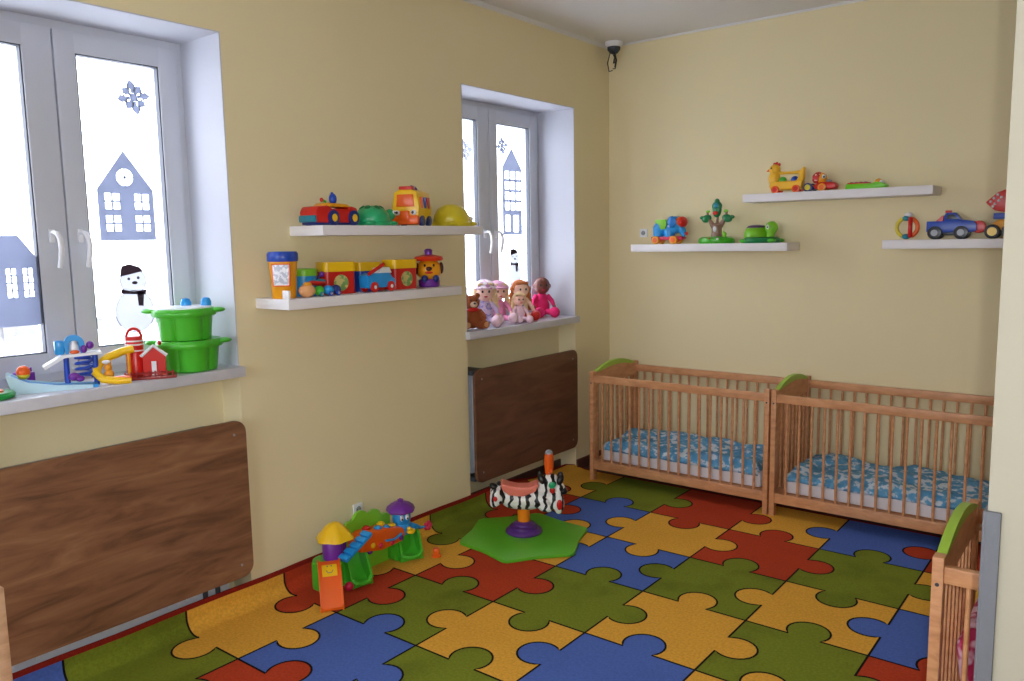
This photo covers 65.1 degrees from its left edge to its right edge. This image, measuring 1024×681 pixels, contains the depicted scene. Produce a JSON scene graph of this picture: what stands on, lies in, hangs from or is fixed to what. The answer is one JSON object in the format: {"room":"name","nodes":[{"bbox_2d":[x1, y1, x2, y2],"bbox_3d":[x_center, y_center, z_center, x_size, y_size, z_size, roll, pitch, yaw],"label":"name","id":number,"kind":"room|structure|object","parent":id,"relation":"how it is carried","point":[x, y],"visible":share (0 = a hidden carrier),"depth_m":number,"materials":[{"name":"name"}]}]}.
{"room":"children's room","nodes":[
{"label":"children's room","id":0,"kind":"room"},
{"bbox_2d":[0,0,609,588],"bbox_3d":[-1.788,-0.229,3.170,0.440,3.037,7.800,5,9,38],"label":"wall","id":1,"kind":"structure","parent":0,"point":[339,408],"depth_m":4.05,"materials":[{"name":"yellow paint"}]},
{"bbox_2d":[0,10,196,387],"bbox_3d":[-1.812,-0.554,3.231,0.147,1.430,1.125,5,9,38],"label":"window","id":2,"kind":"structure","parent":1,"relation":"in","point":[46,51],"depth_m":3.25,"materials":[{"name":"white plastic"}]},
{"bbox_2d":[0,236,41,327],"bbox_3d":[-1.988,-0.222,3.066,0.001,0.353,0.328,5,9,38],"label":"sticker","id":3,"kind":"object","parent":2,"relation":"attached to","point":[21,310],"visible":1,"depth_m":3.14,"materials":[{"name":"blue paper"}]},
{"bbox_2d":[97,151,155,240],"bbox_3d":[-1.658,-0.621,3.448,0.001,0.380,0.243,5,9,38],"label":"sticker","id":4,"kind":"object","parent":2,"relation":"attached to","point":[127,211],"visible":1,"depth_m":3.45,"materials":[{"name":"paper"}]},
{"bbox_2d":[117,80,149,114],"bbox_3d":[-1.625,-1.044,3.447,0.001,0.147,0.147,5,9,38],"label":"sticker","id":5,"kind":"object","parent":2,"relation":"attached to","point":[130,87],"visible":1,"depth_m":3.45,"materials":[{"name":"paper"}]},
{"bbox_2d":[115,264,154,331],"bbox_3d":[-1.648,-0.184,3.505,0.002,0.299,0.174,5,9,38],"label":"sticker","id":6,"kind":"object","parent":2,"relation":"attached to","point":[134,299],"visible":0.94,"depth_m":3.50,"materials":[{"name":"white paper"}]},
{"bbox_2d":[0,426,228,672],"bbox_3d":[-1.616,0.808,3.247,0.115,0.756,0.950,5,9,38],"label":"radiator","id":7,"kind":"object","parent":1,"relation":"attached to","point":[140,620],"visible":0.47,"depth_m":3.21,"materials":[{"name":"grey metal"}]},
{"bbox_2d":[215,587,220,593],"bbox_3d":[-1.308,1.143,3.575,0.021,0.200,0.022,5,9,38],"label":"pipe","id":8,"kind":"object","parent":7,"relation":"attached to","point":[217,590],"visible":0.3,"depth_m":3.56,"materials":[{"name":"grey metal"}]},
{"bbox_2d":[0,0,238,365],"bbox_3d":[-1.736,-0.550,3.171,0.401,1.435,1.135,5,9,38],"label":"window reveal","id":9,"kind":"structure","parent":1,"relation":"attached to","point":[200,52],"depth_m":3.53,"materials":[{"name":"white paint"}]},
{"bbox_2d":[0,363,245,415],"bbox_3d":[-1.679,0.188,3.227,0.354,0.045,1.157,5,9,38],"label":"windowsill","id":10,"kind":"structure","parent":1,"relation":"attached to","point":[35,401],"depth_m":3.12,"materials":[{"name":"plastic"}]},
{"bbox_2d":[0,389,15,400],"bbox_3d":[-1.864,0.195,2.872,0.152,0.034,0.152,5,9,38],"label":"toy frisbee","id":11,"kind":"object","parent":10,"relation":"on","point":[5,394],"visible":1,"depth_m":2.87,"materials":[{"name":"plastic"}]},
{"bbox_2d":[13,367,34,379],"bbox_3d":[-1.868,0.146,3.073,0.050,0.082,0.062,5,9,38],"label":"block","id":12,"kind":"object","parent":10,"relation":"on","point":[32,374],"visible":0.17,"depth_m":3.07,"materials":[{"name":"purple plastic"}]},
{"bbox_2d":[5,335,101,394],"bbox_3d":[-1.743,0.085,3.062,0.327,0.201,0.115,-5,8,-32],"label":"water slide","id":13,"kind":"object","parent":10,"relation":"on","point":[19,383],"visible":0.98,"depth_m":3.08,"materials":[{"name":"plastic"}]},
{"bbox_2d":[92,345,133,383],"bbox_3d":[-1.585,0.098,3.191,0.155,0.142,0.130,-4,8,-22],"label":"track","id":14,"kind":"object","parent":10,"relation":"on","point":[108,377],"visible":0.99,"depth_m":3.17,"materials":[{"name":"yellow plastic"}]},
{"bbox_2d":[124,327,176,380],"bbox_3d":[-1.490,0.048,3.296,0.200,0.209,0.128,-4,8,-22],"label":"barn","id":15,"kind":"object","parent":10,"relation":"on","point":[148,364],"visible":0.93,"depth_m":3.28,"materials":[{"name":"red plastic"}]},
{"bbox_2d":[145,335,231,372],"bbox_3d":[-1.401,0.059,3.485,0.278,0.138,0.278,3,8,32],"label":"cooking pot","id":16,"kind":"object","parent":10,"relation":"on","point":[201,355],"visible":0.76,"depth_m":3.39,"materials":[{"name":"green plastic"}]},
{"bbox_2d":[141,297,224,341],"bbox_3d":[-1.413,-0.093,3.457,0.264,0.178,0.264,4,8,33],"label":"cooking pot","id":17,"kind":"object","parent":16,"relation":"on","point":[184,322],"visible":1,"depth_m":3.37,"materials":[{"name":"green plastic"}]},
{"bbox_2d":[151,306,216,341],"bbox_3d":[-1.413,-0.072,3.459,0.265,0.137,0.262,5,9,38],"label":"tub","id":18,"kind":"object","parent":17,"relation":"in","point":[174,323],"depth_m":3.37,"materials":[{"name":"green plastic"}]},
{"bbox_2d":[0,421,253,665],"bbox_3d":[-1.534,0.762,3.187,0.044,0.715,1.107,5,9,38],"label":"board","id":19,"kind":"object","parent":1,"relation":"attached to","point":[92,542],"visible":0.96,"depth_m":3.15,"materials":[{"name":"brown wood"}]},
{"bbox_2d":[353,502,362,514],"bbox_3d":[-0.801,0.878,4.180,0.012,0.062,0.062,5,9,38],"label":"wall socket","id":20,"kind":"object","parent":1,"relation":"attached to","point":[359,506],"visible":0.73,"depth_m":4.17,"materials":[{"name":"white plastic"}]},
{"bbox_2d":[256,285,461,309],"bbox_3d":[-0.715,-0.240,3.990,0.242,0.085,1.127,5,9,38],"label":"wall shelf","id":21,"kind":"object","parent":1,"relation":"attached to","point":[287,303],"visible":0.94,"depth_m":3.77,"materials":[{"name":"white wood"}]},
{"bbox_2d":[266,251,297,298],"bbox_3d":[-1.021,-0.293,3.585,0.136,0.208,0.136,-2,7,-7],"label":"jar","id":22,"kind":"object","parent":21,"relation":"on","point":[282,265],"visible":0.98,"depth_m":3.53,"materials":[{"name":"orange plastic"}]},
{"bbox_2d":[297,268,316,296],"bbox_3d":[-0.969,-0.271,3.736,0.128,0.126,0.128,5,9,38],"label":"drum","id":23,"kind":"object","parent":21,"relation":"on","point":[304,275],"visible":0.53,"depth_m":3.68,"materials":[{"name":"blue plastic"}]},
{"bbox_2d":[298,271,340,296],"bbox_3d":[-0.888,-0.259,3.678,0.085,0.113,0.231,5,9,38],"label":"toy caterpillar","id":24,"kind":"object","parent":21,"relation":"on","point":[307,289],"visible":1,"depth_m":3.66,"materials":[{"name":"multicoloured plastic"}]},
{"bbox_2d":[315,261,354,294],"bbox_3d":[-0.847,-0.302,3.863,0.167,0.152,0.118,-6,9,-37],"label":"tub","id":25,"kind":"object","parent":21,"relation":"on","point":[341,273],"visible":0.82,"depth_m":3.82,"materials":[{"name":"red plastic"}]},
{"bbox_2d":[354,262,379,291],"bbox_3d":[-0.743,-0.322,4.037,0.106,0.145,0.152,5,9,38],"label":"tub","id":26,"kind":"object","parent":21,"relation":"on","point":[361,268],"visible":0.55,"depth_m":3.97,"materials":[{"name":"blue plastic"}]},
{"bbox_2d":[359,262,395,291],"bbox_3d":[-0.666,-0.315,3.972,0.091,0.144,0.185,5,9,38],"label":"van","id":27,"kind":"object","parent":21,"relation":"on","point":[379,277],"visible":1,"depth_m":3.94,"materials":[{"name":"blue plastic"}]},
{"bbox_2d":[381,259,416,289],"bbox_3d":[-0.586,-0.346,4.185,0.118,0.152,0.167,5,9,41],"label":"tub","id":28,"kind":"object","parent":21,"relation":"on","point":[403,271],"visible":0.84,"depth_m":4.13,"materials":[{"name":"red plastic"}]},
{"bbox_2d":[414,249,443,286],"bbox_3d":[-0.448,-0.392,4.326,0.160,0.204,0.160,-3,7,-14],"label":"dog","id":29,"kind":"object","parent":21,"relation":"on","point":[428,269],"visible":0.95,"depth_m":4.28,"materials":[{"name":"orange plastic"}]},
{"bbox_2d":[290,225,482,235],"bbox_3d":[-0.600,-0.561,4.105,0.242,0.046,1.110,5,9,38],"label":"wall shelf","id":30,"kind":"object","parent":1,"relation":"attached to","point":[314,230],"visible":1,"depth_m":3.88,"materials":[{"name":"white wood"}]},
{"bbox_2d":[299,192,359,225],"bbox_3d":[-0.860,-0.618,3.767,0.150,0.159,0.263,5,9,38],"label":"toy car","id":31,"kind":"object","parent":30,"relation":"on","point":[320,213],"visible":0.93,"depth_m":3.71,"materials":[{"name":"red plastic"}]},
{"bbox_2d":[357,205,397,225],"bbox_3d":[-0.672,-0.619,3.984,0.184,0.100,0.238,5,9,38],"label":"turtle","id":32,"kind":"object","parent":30,"relation":"on","point":[369,215],"visible":0.93,"depth_m":3.90,"materials":[{"name":"green plastic"}]},
{"bbox_2d":[392,185,431,225],"bbox_3d":[-0.525,-0.704,4.193,0.163,0.213,0.211,1,7,14],"label":"bus","id":33,"kind":"object","parent":30,"relation":"on","point":[412,206],"visible":0.89,"depth_m":4.11,"materials":[{"name":"yellow plastic"}]},
{"bbox_2d":[400,211,409,219],"bbox_3d":[-0.548,-0.640,4.106,0.050,0.048,0.017,1,7,14],"label":"grille","id":34,"kind":"object","parent":33,"relation":"attached to","point":[404,215],"depth_m":4.10,"materials":[{"name":"orange plastic"}]},
{"bbox_2d":[431,204,476,225],"bbox_3d":[-0.317,-0.694,4.464,0.211,0.125,0.263,5,9,38],"label":"helmet","id":35,"kind":"object","parent":30,"relation":"on","point":[450,214],"visible":0.91,"depth_m":4.37,"materials":[{"name":"plastic"}]},
{"bbox_2d":[468,375,474,472],"bbox_3d":[0.027,0.453,5.320,0.115,0.616,1.035,5,9,38],"label":"radiator","id":36,"kind":"object","parent":1,"relation":"attached to","point":[470,378],"visible":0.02,"depth_m":4.89,"materials":[{"name":"grey metal"}]},
{"bbox_2d":[470,473,476,481],"bbox_3d":[-0.251,0.835,4.986,0.175,0.024,0.140,5,9,38],"label":"bracket","id":37,"kind":"object","parent":1,"relation":"attached to","point":[472,475],"visible":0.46,"depth_m":4.90,"materials":[{"name":"grey metal"}]},
{"bbox_2d":[468,367,480,375],"bbox_3d":[-0.262,0.187,4.906,0.175,0.024,0.140,5,9,38],"label":"bracket","id":38,"kind":"object","parent":1,"relation":"attached to","point":[471,370],"visible":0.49,"depth_m":4.85,"materials":[{"name":"grey metal"}]},
{"bbox_2d":[473,350,577,481],"bbox_3d":[0.111,0.466,5.267,0.044,0.698,1.104,5,9,38],"label":"board","id":39,"kind":"object","parent":38,"relation":"attached to","point":[525,409],"visible":1,"depth_m":5.19,"materials":[{"name":"brown wood"}]},
{"bbox_2d":[462,99,538,314],"bbox_3d":[-0.156,-0.840,5.326,0.147,1.430,1.154,5,9,38],"label":"window","id":40,"kind":"structure","parent":1,"relation":"in","point":[483,118],"depth_m":5.34,"materials":[{"name":"white plastic"}]},
{"bbox_2d":[463,139,471,161],"bbox_3d":[-0.301,-1.213,5.129,0.001,0.147,0.147,5,9,38],"label":"sticker","id":41,"kind":"object","parent":40,"relation":"attached to","point":[465,144],"visible":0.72,"depth_m":5.14,"materials":[{"name":"white paper"}]},
{"bbox_2d":[497,137,507,154],"bbox_3d":[-0.066,-1.315,5.420,0.001,0.122,0.122,5,9,38],"label":"sticker","id":42,"kind":"object","parent":40,"relation":"attached to","point":[501,142],"visible":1,"depth_m":5.42,"materials":[{"name":"paper"}]},
{"bbox_2d":[502,148,521,234],"bbox_3d":[0.001,-1.026,5.535,0.001,0.590,0.215,5,9,38],"label":"sticker","id":43,"kind":"object","parent":40,"relation":"attached to","point":[511,163],"visible":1,"depth_m":5.53,"materials":[{"name":"paper"}]},
{"bbox_2d":[508,249,520,284],"bbox_3d":[0.018,-0.510,5.608,0.002,0.262,0.153,5,9,38],"label":"sticker","id":44,"kind":"object","parent":40,"relation":"attached to","point":[514,271],"visible":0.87,"depth_m":5.60,"materials":[{"name":"white paper"}]},
{"bbox_2d":[471,459,560,494],"bbox_3d":[-0.002,0.960,5.449,0.014,0.060,1.158,5,9,38],"label":"baseboard","id":45,"kind":"structure","parent":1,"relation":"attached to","point":[531,473],"depth_m":5.61,"materials":[{"name":"brown wood"}]},
{"bbox_2d":[461,83,574,321],"bbox_3d":[-0.080,-0.837,5.266,0.401,1.435,1.164,5,9,38],"label":"window reveal","id":46,"kind":"structure","parent":1,"relation":"attached to","point":[556,193],"depth_m":5.66,"materials":[{"name":"white paint"}]},
{"bbox_2d":[466,314,579,339],"bbox_3d":[-0.023,-0.099,5.322,0.354,0.045,1.186,5,9,38],"label":"windowsill","id":47,"kind":"structure","parent":1,"relation":"attached to","point":[506,327],"depth_m":5.17,"materials":[{"name":"plastic"}]},
{"bbox_2d":[467,293,489,329],"bbox_3d":[-0.234,-0.177,4.886,0.166,0.218,0.161,-4,8,-20],"label":"teddy bear","id":48,"kind":"object","parent":47,"relation":"on","point":[476,317],"visible":0.74,"depth_m":4.88},
{"bbox_2d":[472,280,501,326],"bbox_3d":[-0.164,-0.236,5.078,0.186,0.292,0.270,-2,7,-9],"label":"doll","id":49,"kind":"object","parent":47,"relation":"on","point":[487,290],"visible":0.8,"depth_m":5.09,"materials":[{"name":"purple fabric"}]},
{"bbox_2d":[489,280,517,323],"bbox_3d":[-0.071,-0.253,5.253,0.177,0.278,0.257,-4,8,-20],"label":"doll","id":50,"kind":"object","parent":47,"relation":"on","point":[502,287],"visible":0.58,"depth_m":5.26,"materials":[{"name":"fabric"}]},
{"bbox_2d":[511,292,533,322],"bbox_3d":[0.062,-0.217,5.274,0.128,0.199,0.182,-3,7,-17],"label":"doll","id":51,"kind":"object","parent":47,"relation":"on","point":[518,298],"visible":0.95,"depth_m":5.29,"materials":[{"name":"pink fabric"}]},
{"bbox_2d":[509,279,540,320],"bbox_3d":[0.080,-0.274,5.430,0.177,0.273,0.249,-4,8,-20],"label":"doll","id":52,"kind":"object","parent":47,"relation":"on","point":[519,285],"visible":0.51,"depth_m":5.44,"materials":[{"name":"beige fabric"}]},
{"bbox_2d":[532,277,559,317],"bbox_3d":[0.227,-0.302,5.620,0.176,0.276,0.241,-2,7,-12],"label":"baby doll","id":53,"kind":"object","parent":47,"relation":"on","point":[540,301],"visible":0.94,"depth_m":5.65,"materials":[{"name":"pink fabric"}]},
{"bbox_2d":[462,0,606,48],"bbox_3d":[-1.631,-1.710,2.844,0.022,0.022,7.600,5,9,38],"label":"trim","id":54,"kind":"structure","parent":1,"relation":"attached to","point":[475,2],"depth_m":5.08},
{"bbox_2d":[576,450,600,467],"bbox_3d":[0.611,0.875,5.988,0.016,0.075,0.450,5,9,38],"label":"baseboard","id":55,"kind":"structure","parent":1,"relation":"attached to","point":[584,461],"depth_m":5.87,"materials":[{"name":"brown wood"}]},
{"bbox_2d":[479,0,851,43],"bbox_3d":[-0.062,-1.646,1.613,4.890,0.100,7.840,5,9,38],"label":"ceiling","id":56,"kind":"structure","parent":0,"point":[627,21],"depth_m":4.96,"materials":[{"name":"white paint"}]},
{"bbox_2d":[605,40,622,71],"bbox_3d":[0.722,-2.010,5.687,0.124,0.202,0.124,5,9,38],"label":"security camera","id":57,"kind":"object","parent":56,"relation":"attached to","point":[613,47],"visible":1,"depth_m":5.65,"materials":[{"name":"white plastic"}]},
{"bbox_2d":[584,465,980,543],"bbox_3d":[-0.010,1.477,1.999,4.890,0.120,7.840,5,9,38],"label":"floor","id":58,"kind":"structure","parent":0,"point":[588,466],"depth_m":4.97,"materials":[{"name":"laminate"}]},
{"bbox_2d":[12,464,980,680],"bbox_3d":[0.192,1.202,3.187,2.989,0.124,4.561,5,9,38],"label":"rug","id":59,"kind":"object","parent":58,"relation":"on","point":[664,582],"visible":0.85,"depth_m":3.56,"materials":[{"name":"multicoloured carpet"}]},
{"bbox_2d":[0,586,12,680],"bbox_3d":[-1.624,1.098,2.392,0.320,0.572,0.340,5,9,38],"label":"chair","id":60,"kind":"object","parent":59,"relation":"on","point":[5,658],"visible":1,"depth_m":2.57,"materials":[{"name":"brown wood"}]},
{"bbox_2d":[344,582,353,590],"bbox_3d":[-0.776,1.171,3.825,0.044,0.044,0.044,5,9,38],"label":"ball","id":61,"kind":"object","parent":59,"relation":"on","point":[349,586],"visible":1,"depth_m":3.81,"materials":[{"name":"plastic"}]},
{"bbox_2d":[312,498,431,612],"bbox_3d":[-0.674,1.011,3.956,0.294,0.333,0.825,5,9,38],"label":"baby play centre","id":62,"kind":"object","parent":59,"relation":"on","point":[350,549],"visible":1,"depth_m":3.93,"materials":[{"name":"green plastic"}]},
{"bbox_2d":[347,524,404,552],"bbox_3d":[-0.681,0.988,4.038,0.100,0.112,0.306,5,9,38],"label":"ramp","id":63,"kind":"object","parent":62,"relation":"on","point":[383,536],"depth_m":4.00,"materials":[{"name":"orange plastic"}]},
{"bbox_2d":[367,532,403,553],"bbox_3d":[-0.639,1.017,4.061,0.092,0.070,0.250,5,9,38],"label":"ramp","id":64,"kind":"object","parent":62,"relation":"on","point":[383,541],"depth_m":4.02,"materials":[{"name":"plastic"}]},
{"bbox_2d":[424,520,431,529],"bbox_3d":[-0.442,0.983,4.264,0.032,0.054,0.052,5,9,38],"label":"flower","id":65,"kind":"object","parent":62,"relation":"on","point":[427,525],"depth_m":4.25,"materials":[{"name":"plastic"}]},
{"bbox_2d":[431,547,440,557],"bbox_3d":[-0.399,1.115,4.228,0.052,0.045,0.052,5,9,38],"label":"cup","id":66,"kind":"object","parent":59,"relation":"on","point":[436,550],"visible":1,"depth_m":4.21,"materials":[{"name":"orange plastic"}]},
{"bbox_2d":[460,450,586,562],"bbox_3d":[0.066,0.858,4.443,0.713,0.487,0.714,-1,7,0],"label":"zebra bouncer","id":67,"kind":"object","parent":59,"relation":"on","point":[525,536],"visible":1,"depth_m":4.44,"materials":[{"name":"green plastic"}]},
{"bbox_2d":[589,358,802,514],"bbox_3d":[1.212,0.571,5.360,1.245,0.813,0.626,5,9,38],"label":"crib","id":68,"kind":"object","parent":58,"relation":"on","point":[612,372],"visible":0.56,"depth_m":5.30,"materials":[{"name":"brown wood"}]},
{"bbox_2d":[603,450,762,486],"bbox_3d":[1.215,0.783,5.384,1.121,0.100,0.510,5,9,38],"label":"mattress","id":69,"kind":"object","parent":68,"relation":"on","point":[748,479],"visible":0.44,"depth_m":5.14,"materials":[{"name":"white fabric"}]},
{"bbox_2d":[603,428,762,475],"bbox_3d":[1.211,0.710,5.372,1.105,0.099,0.533,5,9,38],"label":"duvet","id":70,"kind":"object","parent":69,"relation":"on","point":[715,441],"visible":0.75,"depth_m":5.29,"materials":[{"name":"blue fabric"}]},
{"bbox_2d":[769,373,993,541],"bbox_3d":[2.201,0.650,4.589,1.245,0.813,0.626,5,9,38],"label":"crib","id":71,"kind":"object","parent":58,"relation":"on","point":[789,391],"visible":0.58,"depth_m":4.60,"materials":[{"name":"brown wood"}]},
{"bbox_2d":[787,482,981,526],"bbox_3d":[2.203,0.862,4.614,1.121,0.100,0.510,5,9,38],"label":"mattress","id":72,"kind":"object","parent":71,"relation":"on","point":[868,501],"visible":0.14,"depth_m":4.46,"materials":[{"name":"white fabric"}]},
{"bbox_2d":[787,453,988,509],"bbox_3d":[2.200,0.793,4.602,1.105,0.089,0.533,5,9,38],"label":"duvet","id":73,"kind":"object","parent":72,"relation":"on","point":[972,491],"visible":0.73,"depth_m":4.54,"materials":[{"name":"blue fabric"}]},
{"bbox_2d":[926,498,983,680],"bbox_3d":[1.853,0.959,2.131,1.245,0.813,0.626,5,9,38],"label":"crib","id":74,"kind":"object","parent":58,"relation":"on","point":[955,575],"visible":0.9,"depth_m":2.34,"materials":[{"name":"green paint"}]},
{"bbox_3d":[1.856,1.171,2.155,1.121,0.100,0.510,5,9,38],"label":"mattress","id":75,"kind":"object","parent":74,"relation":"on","visible":0},
{"bbox_3d":[1.852,1.099,2.143,1.105,0.096,0.533,5,9,38],"label":"duvet","id":76,"kind":"object","parent":75,"relation":"on","visible":0},
{"bbox_2d":[956,598,977,680],"bbox_3d":[1.448,0.944,2.450,0.108,0.247,0.441,5,9,38],"label":"folded blanket","id":77,"kind":"object","parent":76,"relation":"on","point":[973,622],"visible":0.16,"depth_m":2.30,"materials":[{"name":"fabric"}]},
{"bbox_2d":[609,0,1016,480],"bbox_3d":[2.343,-0.501,4.816,4.890,3.037,0.120,5,9,38],"label":"wall","id":78,"kind":"structure","parent":0,"point":[899,93],"depth_m":5.01,"materials":[{"name":"yellow paint"}]},
{"bbox_2d":[640,229,647,236],"bbox_3d":[0.950,-0.776,5.795,0.060,0.060,0.012,5,9,38],"label":"wall socket","id":79,"kind":"object","parent":78,"relation":"attached to","point":[643,232],"visible":1,"depth_m":5.79,"materials":[{"name":"white plastic"}]},
{"bbox_2d":[631,242,799,251],"bbox_3d":[1.335,-0.624,5.370,1.095,0.050,0.234,5,9,38],"label":"wall shelf","id":80,"kind":"object","parent":78,"relation":"attached to","point":[783,246],"visible":0.97,"depth_m":5.21,"materials":[{"name":"white wood"}]},
{"bbox_2d":[651,216,687,243],"bbox_3d":[1.094,-0.762,5.544,0.262,0.190,0.116,5,9,38],"label":"elephant","id":81,"kind":"object","parent":80,"relation":"on","point":[663,230],"visible":0.99,"depth_m":5.51},
{"bbox_2d":[655,219,666,228],"bbox_3d":[1.054,-0.804,5.570,0.088,0.067,0.096,5,9,38],"label":"blanket","id":82,"kind":"object","parent":81,"relation":"on","point":[660,224],"depth_m":5.53,"materials":[{"name":"green plastic"}]},
{"bbox_2d":[698,199,734,243],"bbox_3d":[1.360,-0.793,5.329,0.243,0.295,0.240,5,9,38],"label":"tree","id":83,"kind":"object","parent":80,"relation":"on","point":[717,237],"visible":1,"depth_m":5.30,"materials":[{"name":"green plastic"}]},
{"bbox_2d":[739,221,783,242],"bbox_3d":[1.603,-0.695,5.151,0.238,0.135,0.236,5,9,38],"label":"turtle","id":84,"kind":"object","parent":80,"relation":"on","point":[753,233],"visible":1,"depth_m":5.09,"materials":[{"name":"green plastic"}]},
{"bbox_2d":[622,0,865,45],"bbox_3d":[2.411,-1.985,4.475,4.350,0.012,0.012,5,9,38],"label":"trim","id":85,"kind":"structure","parent":78,"relation":"attached to","point":[852,1],"depth_m":5.17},
{"bbox_2d":[743,185,940,203],"bbox_3d":[1.960,-0.877,4.841,1.087,0.050,0.234,5,9,38],"label":"wall shelf","id":86,"kind":"object","parent":78,"relation":"attached to","point":[923,190],"visible":1,"depth_m":4.72,"materials":[{"name":"white wood"}]},
{"bbox_2d":[767,162,805,192],"bbox_3d":[1.711,-1.020,5.021,0.244,0.198,0.094,5,9,38],"label":"hen","id":87,"kind":"object","parent":86,"relation":"on","point":[777,184],"visible":0.99,"depth_m":5.01,"materials":[{"name":"yellow plastic"}]},
{"bbox_2d":[803,172,838,190],"bbox_3d":[1.885,-0.968,4.890,0.188,0.120,0.110,5,9,38],"label":"toy racer","id":88,"kind":"object","parent":86,"relation":"on","point":[820,179],"visible":0.93,"depth_m":4.86,"materials":[{"name":"red plastic"}]},
{"bbox_2d":[845,178,888,188],"bbox_3d":[2.093,-0.922,4.732,0.224,0.060,0.090,5,9,38],"label":"toy crocodile","id":89,"kind":"object","parent":86,"relation":"on","point":[879,183],"visible":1,"depth_m":4.69,"materials":[{"name":"plastic"}]},
{"bbox_2d":[882,238,1003,248],"bbox_3d":[2.630,-0.529,4.359,1.102,0.050,0.234,5,9,38],"label":"wall shelf","id":90,"kind":"object","parent":78,"relation":"attached to","point":[988,242],"visible":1,"depth_m":4.42,"materials":[{"name":"white wood"}]},
{"bbox_2d":[895,212,919,238],"bbox_3d":[2.275,-0.660,4.618,0.073,0.154,0.120,-4,8,-24],"label":"ring","id":91,"kind":"object","parent":90,"relation":"on","point":[908,217],"visible":1,"depth_m":4.59,"materials":[{"name":"plastic"}]},
{"bbox_2d":[926,210,986,238],"bbox_3d":[2.473,-0.644,4.464,0.289,0.159,0.130,5,9,38],"label":"toy car","id":92,"kind":"object","parent":90,"relation":"on","point":[950,223],"visible":0.98,"depth_m":4.44,"materials":[{"name":"blue plastic"}]},
{"bbox_2d":[984,189,1005,238],"bbox_3d":[2.680,-0.679,4.296,0.246,0.262,0.112,5,9,38],"label":"dump truck","id":93,"kind":"object","parent":90,"relation":"on","point":[997,202],"visible":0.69,"depth_m":4.30,"materials":[{"name":"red plastic"}]},
{"bbox_2d":[986,189,1005,211],"bbox_3d":[2.673,-0.748,4.291,0.232,0.124,0.090,5,9,38],"label":"tub","id":94,"kind":"object","parent":93,"relation":"in","point":[997,202],"depth_m":4.29,"materials":[{"name":"red plastic"}]},
{"bbox_2d":[988,0,1023,680],"bbox_3d":[1.548,-0.038,1.176,1.417,3.037,0.160,5,9,38],"label":"wall partition","id":95,"kind":"structure","parent":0,"point":[1006,483],"depth_m":1.56,"materials":[{"name":"beige paint"}]},
{"bbox_2d":[973,505,1001,680],"bbox_3d":[0.972,0.884,1.671,0.032,1.104,0.053,5,9,38],"label":"guard","id":96,"kind":"object","parent":95,"relation":"attached to","point":[991,522],"visible":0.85,"depth_m":1.60,"materials":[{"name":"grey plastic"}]},
{"label":"outside","id":97,"kind":"structure","parent":0,"visible":0},
{"bbox_2d":[0,307,159,355],"bbox_3d":[-6.248,2.100,5.476,50.000,0.200,50.000,5,9,38],"label":"snow ground","id":98,"kind":"structure","parent":97,"point":[114,335],"depth_m":23.20,"materials":[{"name":"white snow"}]},
{"bbox_2d":[0,284,510,355],"bbox_3d":[-5.173,0.670,8.340,0.080,1.900,24.100,5,9,38],"label":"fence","id":99,"kind":"object","parent":98,"relation":"on","point":[7,334],"visible":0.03,"depth_m":8.34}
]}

